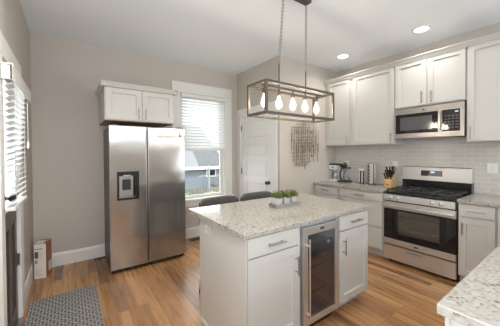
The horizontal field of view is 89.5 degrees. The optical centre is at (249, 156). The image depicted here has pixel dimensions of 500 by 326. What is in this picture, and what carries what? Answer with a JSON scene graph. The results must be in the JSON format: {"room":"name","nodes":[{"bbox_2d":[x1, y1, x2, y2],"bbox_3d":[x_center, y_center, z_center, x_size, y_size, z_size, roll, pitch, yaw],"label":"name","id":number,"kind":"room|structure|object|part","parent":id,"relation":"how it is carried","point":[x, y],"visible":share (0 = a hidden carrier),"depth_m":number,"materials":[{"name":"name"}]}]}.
{"room":"kitchen","nodes":[
{"label":"kitchen","id":0,"kind":"room"},
{"bbox_2d":[0,0,33,280],"bbox_3d":[-0.757,-0.020,0.319,0.120,2.876,6.600,-1,1,-36],"label":"wall","id":1,"kind":"structure","parent":0,"point":[14,28],"depth_m":2.57,"materials":[{"name":"paint"}]},
{"bbox_2d":[0,31,24,325],"bbox_3d":[-1.836,0.302,1.896,0.192,2.200,0.905,-1,1,-36],"label":"door","id":2,"kind":"structure","parent":1,"relation":"in","point":[12,282],"depth_m":1.97,"materials":[{"name":"paint"}]},
{"bbox_3d":[-1.823,-0.077,1.873,0.052,0.960,0.492,-1,1,-36],"label":"glazing frame","id":3,"kind":"part","parent":2,"relation":"part of","materials":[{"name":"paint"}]},
{"bbox_3d":[-1.615,0.284,1.692,0.070,0.055,0.056,-1,1,-36],"label":"knob","id":4,"kind":"part","parent":2,"relation":"part of","materials":[{"name":"grey metal"}]},
{"bbox_2d":[1,62,31,211],"bbox_3d":[-1.811,-0.124,1.996,0.071,0.946,0.965,-1,1,-36],"label":"blind","id":5,"kind":"object","parent":1,"relation":"attached to","point":[17,91],"visible":1,"depth_m":1.75,"materials":[{"name":"paint"}]},
{"bbox_3d":[-1.689,0.339,1.832,0.048,0.024,0.550,-1,1,-36],"label":"rail","id":6,"kind":"part","parent":5,"relation":"part of","materials":[{"name":"paint"}]},
{"bbox_3d":[-1.671,-0.093,1.835,0.002,0.870,0.392,-1,1,-36],"label":"ladder cord","id":7,"kind":"part","parent":5,"relation":"part of","materials":[{"name":"white fabric"}]},
{"bbox_3d":[-1.858,-0.258,2.108,0.014,0.385,0.028,-1,1,-36],"label":"pull cord","id":8,"kind":"part","parent":5,"relation":"part of","materials":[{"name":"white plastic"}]},
{"bbox_2d":[25,258,33,305],"bbox_3d":[-2.333,1.312,2.669,0.016,0.165,0.933,-1,1,-36],"label":"baseboard","id":9,"kind":"structure","parent":1,"relation":"attached to","point":[29,280],"depth_m":2.59,"materials":[{"name":"paint"}]},
{"bbox_2d":[30,32,236,253],"bbox_3d":[-0.899,-0.075,4.348,4.577,2.876,0.120,-1,1,-36],"label":"wall","id":10,"kind":"structure","parent":0,"point":[68,147],"depth_m":3.29,"materials":[{"name":"paint"}]},
{"bbox_2d":[52,226,199,266],"bbox_3d":[-1.420,1.290,3.905,2.939,0.165,0.016,-1,1,-36],"label":"baseboard","id":11,"kind":"structure","parent":10,"relation":"attached to","point":[77,255],"depth_m":3.33,"materials":[{"name":"paint"}]},
{"bbox_2d":[95,80,177,127],"bbox_3d":[-1.516,-0.639,3.358,0.878,0.438,0.759,-1,1,-36],"label":"upper cabinet","id":12,"kind":"object","parent":10,"relation":"attached to","point":[122,104],"visible":0.98,"depth_m":3.08,"materials":[{"name":"paint"}]},
{"bbox_3d":[-1.487,-0.612,2.980,0.380,0.362,0.020,-1,1,-36],"label":"door","id":13,"kind":"part","parent":12,"relation":"part of","materials":[{"name":"paint"}]},
{"bbox_3d":[-1.517,-0.830,3.356,0.878,0.055,0.758,-1,1,-36],"label":"crown","id":14,"kind":"part","parent":12,"relation":"part of","materials":[{"name":"paint"}]},
{"bbox_3d":[-1.168,-0.617,3.209,0.382,0.362,0.020,-1,1,-36],"label":"door","id":15,"kind":"part","parent":12,"relation":"part of","materials":[{"name":"paint"}]},
{"bbox_2d":[171,80,233,206],"bbox_3d":[-0.814,-0.184,4.371,1.149,2.052,0.180,-1,1,-36],"label":"window","id":16,"kind":"structure","parent":10,"relation":"in","point":[225,156],"depth_m":4.54,"materials":[{"name":"paint"}]},
{"bbox_2d":[180,93,225,149],"bbox_3d":[-0.782,-0.566,4.317,0.825,0.933,0.060,-1,1,-36],"label":"blind","id":17,"kind":"object","parent":16,"relation":"attached to","point":[191,142],"visible":0.88,"depth_m":4.30,"materials":[{"name":"paint"}]},
{"bbox_3d":[-0.781,-0.115,4.325,0.803,0.030,0.045,-1,1,-36],"label":"rail","id":18,"kind":"part","parent":17,"relation":"part of","materials":[{"name":"paint"}]},
{"bbox_3d":[-0.834,0.286,4.409,0.785,0.850,0.028,-1,1,-36],"label":"sash","id":19,"kind":"part","parent":16,"relation":"part of","materials":[{"name":"paint"}]},
{"bbox_3d":[-0.774,0.727,4.334,1.149,0.030,0.059,-1,1,-36],"label":"sill","id":20,"kind":"part","parent":16,"relation":"part of","materials":[{"name":"paint"}]},
{"bbox_2d":[22,236,459,325],"bbox_3d":[1.064,1.439,1.636,4.577,0.100,6.840,-1,1,-36],"label":"floor","id":21,"kind":"structure","parent":0,"point":[165,292],"depth_m":2.57,"materials":[{"name":"brown wood"}]},
{"bbox_2d":[34,238,51,279],"bbox_3d":[-2.409,1.190,2.934,0.113,0.400,0.172,-1,1,-22],"label":"cardboard box","id":22,"kind":"object","parent":21,"relation":"on","point":[42,250],"visible":1,"depth_m":2.87,"materials":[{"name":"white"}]},
{"bbox_2d":[34,243,45,278],"bbox_3d":[-2.379,1.193,2.856,0.111,0.393,0.002,-1,1,-21],"label":"print","id":23,"kind":"object","parent":22,"relation":"attached to","point":[41,264],"depth_m":2.86},
{"bbox_2d":[24,284,104,325],"bbox_3d":[-1.607,1.393,2.187,0.537,0.008,0.925,-1,1,-36],"label":"floor mat","id":24,"kind":"object","parent":21,"relation":"on","point":[78,307],"visible":1,"depth_m":2.27,"materials":[{"name":"grey fabric"}]},
{"bbox_2d":[103,124,185,272],"bbox_3d":[-1.435,0.498,3.427,0.899,1.762,0.674,-1,1,-36],"label":"refrigerator","id":25,"kind":"object","parent":21,"relation":"on","point":[144,168],"visible":1,"depth_m":3.13,"materials":[{"name":"silver metal"}]},
{"bbox_3d":[-1.464,0.486,3.045,0.406,1.687,0.070,-1,1,-36],"label":"freezer door","id":26,"kind":"part","parent":25,"relation":"part of","materials":[{"name":"silver metal"}]},
{"bbox_3d":[-1.093,0.480,3.309,0.481,1.687,0.070,-1,1,-36],"label":"door","id":27,"kind":"part","parent":25,"relation":"part of","materials":[{"name":"silver metal"}]},
{"bbox_2d":[188,237,199,240],"bbox_3d":[-0.861,1.361,4.156,0.290,0.008,0.110,-1,1,-36],"label":"floor vent","id":28,"kind":"object","parent":21,"relation":"in","point":[197,238],"visible":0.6,"depth_m":4.11,"materials":[{"name":"brown metal"}]},
{"bbox_2d":[200,219,200,317],"bbox_3d":[0.153,0.942,2.548,1.411,0.879,0.019,-1,1,-36],"label":"panel","id":29,"kind":"object","parent":21,"relation":"on","point":[200,219],"visible":0.06,"depth_m":2.14,"materials":[{"name":"paint"}]},
{"bbox_2d":[199,195,238,292],"bbox_3d":[-0.234,0.907,2.533,0.456,0.957,0.404,-1,1,-36],"label":"counter stool","id":30,"kind":"object","parent":21,"relation":"on","point":[217,200],"visible":0.16,"depth_m":2.64,"materials":[{"name":"grey fabric"}]},
{"bbox_3d":[-0.328,0.555,2.657,0.444,0.255,0.087,-1,1,-36],"label":"backrest","id":31,"kind":"part","parent":30,"relation":"part of","materials":[{"name":"grey fabric"}]},
{"bbox_2d":[200,219,299,325],"bbox_3d":[-0.006,0.951,1.984,0.516,0.879,0.711,-1,1,-36],"label":"base cabinet","id":32,"kind":"object","parent":21,"relation":"on","point":[254,281],"visible":0.72,"depth_m":1.76,"materials":[{"name":"paint"}]},
{"bbox_3d":[-0.223,1.375,1.862,0.010,0.036,0.663,-1,1,-36],"label":"shoe moulding","id":33,"kind":"part","parent":32,"relation":"part of","materials":[{"name":"paint"}]},
{"bbox_2d":[203,223,209,234],"bbox_3d":[-0.351,0.587,2.023,0.009,0.072,0.115,-1,1,-36],"label":"wall outlet","id":34,"kind":"object","parent":32,"relation":"attached to","point":[206,229],"visible":1,"depth_m":2.01,"materials":[{"name":"paint"}]},
{"bbox_3d":[-0.215,0.954,1.858,0.009,0.879,0.672,-1,1,-36],"label":"panel","id":35,"kind":"part","parent":32,"relation":"part of","materials":[{"name":"paint"}]},
{"bbox_3d":[0.167,0.588,1.726,0.459,0.126,0.020,-1,1,-36],"label":"drawer","id":36,"kind":"part","parent":32,"relation":"part of","materials":[{"name":"paint"}]},
{"bbox_3d":[0.170,0.969,1.732,0.459,0.618,0.020,-1,1,-36],"label":"door","id":37,"kind":"part","parent":32,"relation":"part of","materials":[{"name":"paint"}]},
{"bbox_3d":[0.184,0.588,1.703,0.155,0.011,0.038,-1,1,-36],"label":"handle","id":38,"kind":"part","parent":32,"relation":"part of","materials":[{"name":"silver metal"}]},
{"bbox_2d":[188,193,370,239],"bbox_3d":[0.293,0.487,2.332,1.453,0.034,0.905,-1,1,-36],"label":"countertop","id":39,"kind":"structure","parent":32,"relation":"on","point":[249,219],"depth_m":2.08,"materials":[{"name":"stone"}]},
{"bbox_2d":[269,201,299,208],"bbox_3d":[0.328,0.452,2.379,0.334,0.034,0.114,-1,1,-36],"label":"wooden tray","id":40,"kind":"object","parent":39,"relation":"on","point":[297,202],"visible":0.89,"depth_m":2.31,"materials":[{"name":"grey wood"}]},
{"bbox_2d":[270,191,283,204],"bbox_3d":[0.247,0.387,2.328,0.092,0.150,0.180,-1,1,-36],"label":"potted plant","id":41,"kind":"object","parent":40,"relation":"on","point":[277,199],"visible":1,"depth_m":2.30,"materials":[{"name":"green plant"}]},
{"bbox_3d":[0.251,0.422,2.323,0.074,0.080,0.074,-1,1,-36],"label":"pot","id":42,"kind":"part","parent":41,"relation":"part of","materials":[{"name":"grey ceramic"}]},
{"bbox_2d":[278,190,291,203],"bbox_3d":[0.333,0.388,2.369,0.098,0.144,0.194,-1,1,-36],"label":"potted plant","id":43,"kind":"object","parent":40,"relation":"on","point":[286,199],"visible":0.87,"depth_m":2.35,"materials":[{"name":"green plant"}]},
{"bbox_3d":[0.328,0.420,2.378,0.074,0.080,0.074,-1,1,-36],"label":"pot","id":44,"kind":"part","parent":43,"relation":"part of","materials":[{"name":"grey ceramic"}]},
{"bbox_2d":[285,189,298,202],"bbox_3d":[0.406,0.386,2.432,0.096,0.146,0.161,-1,1,-36],"label":"potted plant","id":45,"kind":"object","parent":40,"relation":"on","point":[293,194],"visible":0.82,"depth_m":2.41,"materials":[{"name":"green plant"}]},
{"bbox_3d":[0.406,0.419,2.434,0.074,0.080,0.074,-1,1,-36],"label":"pot","id":46,"kind":"part","parent":45,"relation":"part of","materials":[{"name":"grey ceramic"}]},
{"bbox_3d":[0.344,0.791,1.819,0.012,0.140,0.038,-1,1,-36],"label":"handle","id":47,"kind":"part","parent":32,"relation":"part of","materials":[{"name":"silver metal"}]},
{"bbox_2d":[240,191,272,200],"bbox_3d":[0.172,0.901,2.823,0.456,0.957,0.404,-1,1,-36],"label":"counter stool","id":48,"kind":"object","parent":21,"relation":"on","point":[261,194],"visible":0.19,"depth_m":2.92,"materials":[{"name":"grey fabric"}]},
{"bbox_2d":[300,218,337,325],"bbox_3d":[0.391,0.948,2.262,0.438,0.872,0.700,-1,1,-36],"label":"wine cooler","id":49,"kind":"object","parent":21,"relation":"on","point":[318,240],"visible":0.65,"depth_m":2.11,"materials":[{"name":"grey"}]},
{"bbox_3d":[0.442,0.927,1.889,0.016,0.608,0.036,-1,1,-36],"label":"door handle","id":50,"kind":"part","parent":49,"relation":"part of","materials":[{"name":"silver metal"}]},
{"bbox_2d":[308,233,331,245],"bbox_3d":[0.375,0.704,2.280,0.394,0.014,0.580,-1,1,-36],"label":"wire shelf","id":51,"kind":"object","parent":49,"relation":"attached to","point":[327,237],"depth_m":2.17,"materials":[{"name":"metal"}]},
{"bbox_2d":[308,250,331,269],"bbox_3d":[0.376,0.884,2.282,0.394,0.014,0.580,-1,1,-36],"label":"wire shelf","id":52,"kind":"object","parent":49,"relation":"attached to","point":[327,257],"depth_m":2.20,"materials":[{"name":"metal"}]},
{"bbox_2d":[308,271,331,294],"bbox_3d":[0.378,1.084,2.285,0.394,0.014,0.580,-1,1,-36],"label":"wire shelf","id":53,"kind":"object","parent":49,"relation":"attached to","point":[327,280],"depth_m":2.20,"materials":[{"name":"metal"}]},
{"bbox_2d":[315,184,339,199],"bbox_3d":[1.460,0.911,4.225,0.663,0.879,0.483,-1,1,-36],"label":"base cabinet","id":54,"kind":"object","parent":21,"relation":"on","point":[320,190],"visible":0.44,"depth_m":4.02,"materials":[{"name":"paint"}]},
{"bbox_3d":[1.229,0.543,4.053,0.020,0.113,0.445,-1,1,-36],"label":"drawer","id":55,"kind":"part","parent":54,"relation":"part of","materials":[{"name":"paint"}]},
{"bbox_3d":[1.231,0.929,4.059,0.020,0.620,0.445,-1,1,-36],"label":"door","id":56,"kind":"part","parent":54,"relation":"part of","materials":[{"name":"paint"}]},
{"bbox_2d":[335,210,367,307],"bbox_3d":[0.756,0.939,2.529,0.452,0.879,0.711,-1,1,-36],"label":"base cabinet","id":57,"kind":"object","parent":21,"relation":"on","point":[352,228],"visible":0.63,"depth_m":2.27,"materials":[{"name":"paint"}]},
{"bbox_3d":[0.936,0.576,2.276,0.439,0.126,0.020,-1,1,-36],"label":"drawer","id":58,"kind":"part","parent":57,"relation":"part of","materials":[{"name":"paint"}]},
{"bbox_2d":[340,188,385,257],"bbox_3d":[1.797,0.915,3.754,0.663,0.879,0.671,-1,1,-36],"label":"base cabinet","id":59,"kind":"object","parent":21,"relation":"on","point":[375,223],"visible":0.41,"depth_m":3.43,"materials":[{"name":"paint"}]},
{"bbox_2d":[313,181,402,192],"bbox_3d":[1.656,0.456,3.947,0.642,0.034,1.161,-1,1,-36],"label":"countertop","id":60,"kind":"structure","parent":59,"relation":"on","point":[380,188],"depth_m":3.78,"materials":[{"name":"stone"}]},
{"bbox_2d":[329,163,342,180],"bbox_3d":[1.521,0.282,4.460,0.204,0.300,0.148,-1,1,-36],"label":"coffee maker","id":61,"kind":"object","parent":60,"relation":"on","point":[336,166],"visible":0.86,"depth_m":4.44,"materials":[{"name":"white plastic"}]},
{"bbox_2d":[338,163,351,181],"bbox_3d":[1.647,0.271,4.313,0.209,0.326,0.205,-1,1,-36],"label":"coffee machine","id":62,"kind":"object","parent":60,"relation":"on","point":[344,165],"visible":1,"depth_m":4.29,"materials":[{"name":"black"}]},
{"bbox_3d":[1.611,0.304,4.287,0.060,0.241,0.205,-1,1,-36],"label":"arm","id":63,"kind":"part","parent":62,"relation":"part of","materials":[{"name":"black"}]},
{"bbox_2d":[359,168,360,182],"bbox_3d":[1.773,0.315,4.060,0.041,0.243,0.039,-1,1,-36],"label":"mill","id":64,"kind":"object","parent":60,"relation":"on","point":[359,168],"visible":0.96,"depth_m":4.04,"materials":[{"name":"silver"}]},
{"bbox_2d":[361,168,363,183],"bbox_3d":[1.800,0.315,4.023,0.041,0.243,0.039,-1,1,-36],"label":"mill","id":65,"kind":"object","parent":60,"relation":"on","point":[362,169],"visible":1,"depth_m":4.01,"materials":[{"name":"silver"}]},
{"bbox_2d":[368,163,376,184],"bbox_3d":[1.891,0.271,3.895,0.116,0.335,0.116,-1,1,-36],"label":"glass canister","id":66,"kind":"object","parent":60,"relation":"on","point":[372,166],"visible":0.99,"depth_m":3.85,"materials":[{"name":"grey metal"}]},
{"bbox_2d":[383,166,396,187],"bbox_3d":[1.999,0.292,3.593,0.166,0.300,0.130,-1,1,-36],"label":"knife block","id":67,"kind":"object","parent":60,"relation":"on","point":[390,177],"visible":1,"depth_m":3.58,"materials":[{"name":"brown wood"}]},
{"bbox_3d":[1.565,0.784,3.588,0.020,0.320,0.638,-1,1,-36],"label":"drawer","id":68,"kind":"part","parent":59,"relation":"part of","materials":[{"name":"paint"}]},
{"bbox_3d":[1.564,0.547,3.584,0.020,0.113,0.638,-1,1,-36],"label":"drawer","id":69,"kind":"part","parent":59,"relation":"part of","materials":[{"name":"paint"}]},
{"bbox_3d":[1.567,1.101,3.592,0.020,0.285,0.638,-1,1,-36],"label":"drawer","id":70,"kind":"part","parent":59,"relation":"part of","materials":[{"name":"paint"}]},
{"bbox_2d":[383,166,473,280],"bbox_3d":[2.201,0.753,3.150,0.684,1.215,0.765,-1,1,-36],"label":"gas range","id":71,"kind":"object","parent":21,"relation":"on","point":[421,216],"visible":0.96,"depth_m":3.06,"materials":[{"name":"silver metal"}]},
{"bbox_2d":[383,200,456,261],"bbox_3d":[2.159,0.851,3.121,0.579,0.542,0.755,-1,1,-36],"label":"oven","id":72,"kind":"object","parent":71,"relation":"in","point":[422,229],"depth_m":3.04,"materials":[{"name":"silver metal"}]},
{"bbox_3d":[1.976,0.528,2.992,0.041,0.083,0.747,-1,1,-36],"label":"control panel","id":73,"kind":"part","parent":71,"relation":"part of","materials":[{"name":"silver metal"}]},
{"bbox_3d":[1.983,1.229,2.999,0.035,0.180,0.755,-1,1,-36],"label":"warming drawer","id":74,"kind":"part","parent":71,"relation":"part of","materials":[{"name":"silver metal"}]},
{"bbox_2d":[383,185,467,200],"bbox_3d":[2.178,0.448,3.131,0.537,0.054,0.765,-1,1,-36],"label":"cooktop","id":75,"kind":"object","parent":71,"relation":"in","point":[423,192],"depth_m":3.07,"materials":[{"name":"grey metal"}]},
{"bbox_3d":[2.385,0.228,3.313,0.012,0.070,0.240,-1,1,-36],"label":"display panel","id":76,"kind":"part","parent":71,"relation":"part of","materials":[{"name":"black glass"}]},
{"bbox_2d":[443,316,464,325],"bbox_3d":[1.121,0.960,0.828,0.736,0.879,0.658,-1,1,-36],"label":"base cabinet","id":77,"kind":"object","parent":21,"relation":"on","point":[448,322],"visible":0.02,"depth_m":0.83,"materials":[{"name":"paint"}]},
{"bbox_3d":[0.807,0.594,0.946,0.353,0.123,0.020,-1,1,-36],"label":"drawer","id":78,"kind":"part","parent":77,"relation":"part of","materials":[{"name":"paint"}]},
{"bbox_2d":[458,202,496,280],"bbox_3d":[2.532,0.925,2.728,0.663,0.879,0.298,-1,1,-36],"label":"base cabinet","id":79,"kind":"object","parent":21,"relation":"on","point":[477,224],"visible":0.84,"depth_m":2.57,"materials":[{"name":"paint"}]},
{"bbox_3d":[2.299,0.562,2.557,0.020,0.123,0.279,-1,1,-36],"label":"drawer","id":80,"kind":"part","parent":79,"relation":"part of","materials":[{"name":"paint"}]},
{"bbox_2d":[497,207,499,246],"bbox_3d":[2.711,0.927,2.510,0.625,0.879,0.261,-1,1,-36],"label":"base cabinet","id":81,"kind":"object","parent":21,"relation":"on","point":[498,209],"visible":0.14,"depth_m":2.42,"materials":[{"name":"paint"}]},
{"bbox_3d":[2.465,0.879,2.333,0.020,0.753,0.243,-1,1,-36],"label":"door","id":82,"kind":"part","parent":81,"relation":"part of","materials":[{"name":"paint"}]},
{"bbox_3d":[2.390,0.940,1.736,0.776,0.879,0.658,-1,1,-36],"label":"cabinet","id":83,"kind":"object","parent":21,"relation":"on","visible":0},
{"bbox_2d":[437,193,499,325],"bbox_3d":[1.856,0.487,1.664,2.974,0.034,1.239,-1,1,-36],"label":"countertop","id":84,"kind":"structure","parent":83,"relation":"on","point":[475,300],"depth_m":0.89,"materials":[{"name":"stone"}]},
{"bbox_2d":[19,0,499,74],"bbox_3d":[1.046,-1.537,1.594,4.577,0.100,6.840,-1,1,-36],"label":"ceiling","id":85,"kind":"structure","parent":0,"point":[235,37],"depth_m":2.90,"materials":[{"name":"paint"}]},
{"bbox_2d":[247,0,333,122],"bbox_3d":[0.412,-0.925,2.401,0.896,1.137,0.270,-1,1,-36],"label":"pendant lamp","id":86,"kind":"object","parent":85,"relation":"hanging from","point":[265,90],"visible":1,"depth_m":2.34,"materials":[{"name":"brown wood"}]},
{"bbox_3d":[0.266,-0.727,2.298,0.012,0.207,0.011,-1,1,-36],"label":"rod","id":87,"kind":"part","parent":86,"relation":"part of","materials":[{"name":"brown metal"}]},
{"bbox_3d":[0.284,-1.152,2.286,0.062,0.639,0.021,0,1,16],"label":"chain","id":88,"kind":"part","parent":86,"relation":"part of","materials":[{"name":"silver metal"}]},
{"bbox_3d":[0.415,-0.496,2.407,0.896,0.280,0.270,-1,1,-36],"label":"frame","id":89,"kind":"part","parent":86,"relation":"part of","materials":[{"name":"brown wood"}]},
{"bbox_3d":[0.550,-1.157,2.476,0.021,0.639,0.062,0,1,3],"label":"chain","id":90,"kind":"part","parent":86,"relation":"part of","materials":[{"name":"silver metal"}]},
{"bbox_2d":[336,53,349,58],"bbox_3d":[1.413,-1.514,3.828,0.200,0.011,0.200,-1,1,-36],"label":"recessed light","id":91,"kind":"object","parent":85,"relation":"in","point":[340,56],"visible":1,"depth_m":3.82,"materials":[{"name":"paint"}]},
{"bbox_2d":[411,25,431,32],"bbox_3d":[2.038,-1.507,2.996,0.200,0.011,0.200,-1,1,-36],"label":"recessed light","id":92,"kind":"object","parent":85,"relation":"in","point":[423,28],"visible":1,"depth_m":2.99,"materials":[{"name":"paint"}]},
{"bbox_2d":[237,55,285,193],"bbox_3d":[0.153,-0.081,4.304,0.120,2.876,1.176,-1,1,-36],"label":"wall","id":93,"kind":"structure","parent":0,"point":[268,69],"depth_m":3.92,"materials":[{"name":"paint"}]},
{"bbox_2d":[236,100,277,201],"bbox_3d":[0.120,0.255,4.308,0.178,2.205,1.133,-1,1,-36],"label":"door","id":94,"kind":"structure","parent":93,"relation":"in","point":[257,143],"depth_m":4.28,"materials":[{"name":"white paint"}]},
{"bbox_2d":[285,57,336,194],"bbox_3d":[1.029,-0.086,4.281,1.278,2.876,0.120,-1,1,-36],"label":"wall","id":95,"kind":"structure","parent":0,"point":[301,179],"depth_m":4.13,"materials":[{"name":"paint"}]},
{"bbox_2d":[291,123,318,165],"bbox_3d":[0.885,-0.173,4.085,0.656,0.766,0.030,-1,1,-36],"label":"wall art","id":96,"kind":"object","parent":95,"relation":"attached to","point":[298,127],"visible":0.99,"depth_m":4.07,"materials":[{"name":"gold metal"}]},
{"bbox_2d":[336,22,499,195],"bbox_3d":[2.865,-0.078,2.909,0.128,2.876,6.600,-1,1,-36],"label":"wall","id":97,"kind":"structure","parent":0,"point":[445,153],"depth_m":3.42,"materials":[{"name":"grey tile"}]},
{"bbox_2d":[326,78,358,145],"bbox_3d":[1.577,-0.715,4.283,0.366,1.082,0.500,-1,1,-36],"label":"upper cabinet","id":98,"kind":"object","parent":97,"relation":"attached to","point":[338,131],"visible":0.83,"depth_m":4.17,"materials":[{"name":"paint"}]},
{"bbox_3d":[1.475,-0.713,4.193,0.020,1.058,0.415,-1,1,-36],"label":"door","id":99,"kind":"part","parent":98,"relation":"part of","materials":[{"name":"paint"}]},
{"bbox_2d":[352,67,404,145],"bbox_3d":[1.914,-0.711,3.812,0.366,1.082,0.654,-1,1,-36],"label":"upper cabinet","id":100,"kind":"object","parent":97,"relation":"attached to","point":[373,94],"visible":0.84,"depth_m":3.70,"materials":[{"name":"paint"}]},
{"bbox_2d":[393,161,397,168],"bbox_3d":[2.170,0.138,3.767,0.009,0.115,0.072,-1,1,-36],"label":"wall outlet","id":101,"kind":"object","parent":97,"relation":"attached to","point":[395,163],"visible":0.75,"depth_m":3.76,"materials":[{"name":"white plastic"}]},
{"bbox_2d":[395,47,466,109],"bbox_3d":[2.326,-0.944,3.230,0.366,0.605,0.765,-1,1,-36],"label":"upper cabinet","id":102,"kind":"object","parent":97,"relation":"attached to","point":[441,78],"visible":0.88,"depth_m":3.10,"materials":[{"name":"paint"}]},
{"bbox_3d":[2.107,-0.943,3.305,0.020,0.581,0.371,-1,1,-36],"label":"door","id":103,"kind":"part","parent":102,"relation":"part of","materials":[{"name":"paint"}]},
{"bbox_2d":[323,31,499,84],"bbox_3d":[2.002,-1.256,3.401,0.060,0.055,2.423,-1,1,-36],"label":"crown molding","id":104,"kind":"structure","parent":102,"relation":"attached to","point":[493,36],"depth_m":3.15,"materials":[{"name":"paint"}]},
{"bbox_2d":[394,101,466,138],"bbox_3d":[2.314,-0.428,3.220,0.389,0.390,0.750,-1,1,-36],"label":"microwave","id":105,"kind":"object","parent":102,"relation":"attached to","point":[447,120],"visible":0.98,"depth_m":3.07,"materials":[{"name":"silver metal"}]},
{"bbox_3d":[2.253,-0.417,2.996,0.030,0.216,0.022,-1,1,-36],"label":"door handle","id":106,"kind":"part","parent":105,"relation":"part of","materials":[{"name":"grey metal"}]},
{"bbox_3d":[2.338,-0.417,2.927,0.029,0.250,0.170,-1,1,-36],"label":"control panel","id":107,"kind":"part","parent":105,"relation":"part of","materials":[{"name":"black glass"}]},
{"bbox_3d":[2.327,-0.940,2.997,0.020,0.581,0.371,-1,1,-36],"label":"door","id":108,"kind":"part","parent":102,"relation":"part of","materials":[{"name":"paint"}]},
{"bbox_2d":[467,38,499,141],"bbox_3d":[2.696,-0.700,2.719,0.366,1.082,0.495,-1,1,-36],"label":"upper cabinet","id":109,"kind":"object","parent":97,"relation":"attached to","point":[483,59],"visible":0.94,"depth_m":2.73,"materials":[{"name":"paint"}]},
{"bbox_2d":[487,163,497,173],"bbox_3d":[2.790,0.143,2.901,0.009,0.118,0.088,-1,1,-36],"label":"wall outlet","id":110,"kind":"object","parent":97,"relation":"attached to","point":[492,168],"visible":1,"depth_m":2.90,"materials":[{"name":"white plastic"}]},
{"label":"outside","id":111,"kind":"structure","parent":0,"visible":0},
{"bbox_3d":[-16.610,2.332,27.573,55.000,0.200,55.860,-1,1,-36],"label":"ground","id":112,"kind":"structure","parent":111,"visible":0},
{"bbox_2d":[182,126,218,188],"bbox_3d":[-7.053,0.138,15.194,8.800,4.420,7.680,-1,1,-36],"label":"neighbor house","id":113,"kind":"structure","parent":112,"relation":"on","point":[196,162],"depth_m":14.14,"materials":[{"name":"grey"}]},
{"bbox_3d":[-2.202,0.956,14.360,0.480,0.370,0.015,-1,1,-36],"label":"pane","id":114,"kind":"part","parent":113,"relation":"part of","materials":[{"name":"black glass"}]},
{"bbox_2d":[185,186,219,194],"bbox_3d":[-2.914,1.850,9.694,10.490,1.100,0.130,-1,1,-36],"label":"fence","id":115,"kind":"object","parent":112,"relation":"on","point":[205,189],"visible":0.04,"depth_m":10.28,"materials":[{"name":"beige wood"}]},
{"bbox_2d":[199,165,218,191],"bbox_3d":[-1.538,1.370,9.487,0.800,2.050,0.068,-1,1,-36],"label":"post","id":116,"kind":"object","parent":112,"relation":"on","point":[208,175],"visible":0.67,"depth_m":9.45,"materials":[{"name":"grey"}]},
{"bbox_2d":[211,177,218,186],"bbox_3d":[-0.621,1.502,13.280,2.300,1.670,1.800,-1,1,-36],"label":"garden shed","id":117,"kind":"object","parent":112,"relation":"on","point":[215,183],"visible":0.07,"depth_m":13.18,"materials":[{"name":"grey"}]}
]}

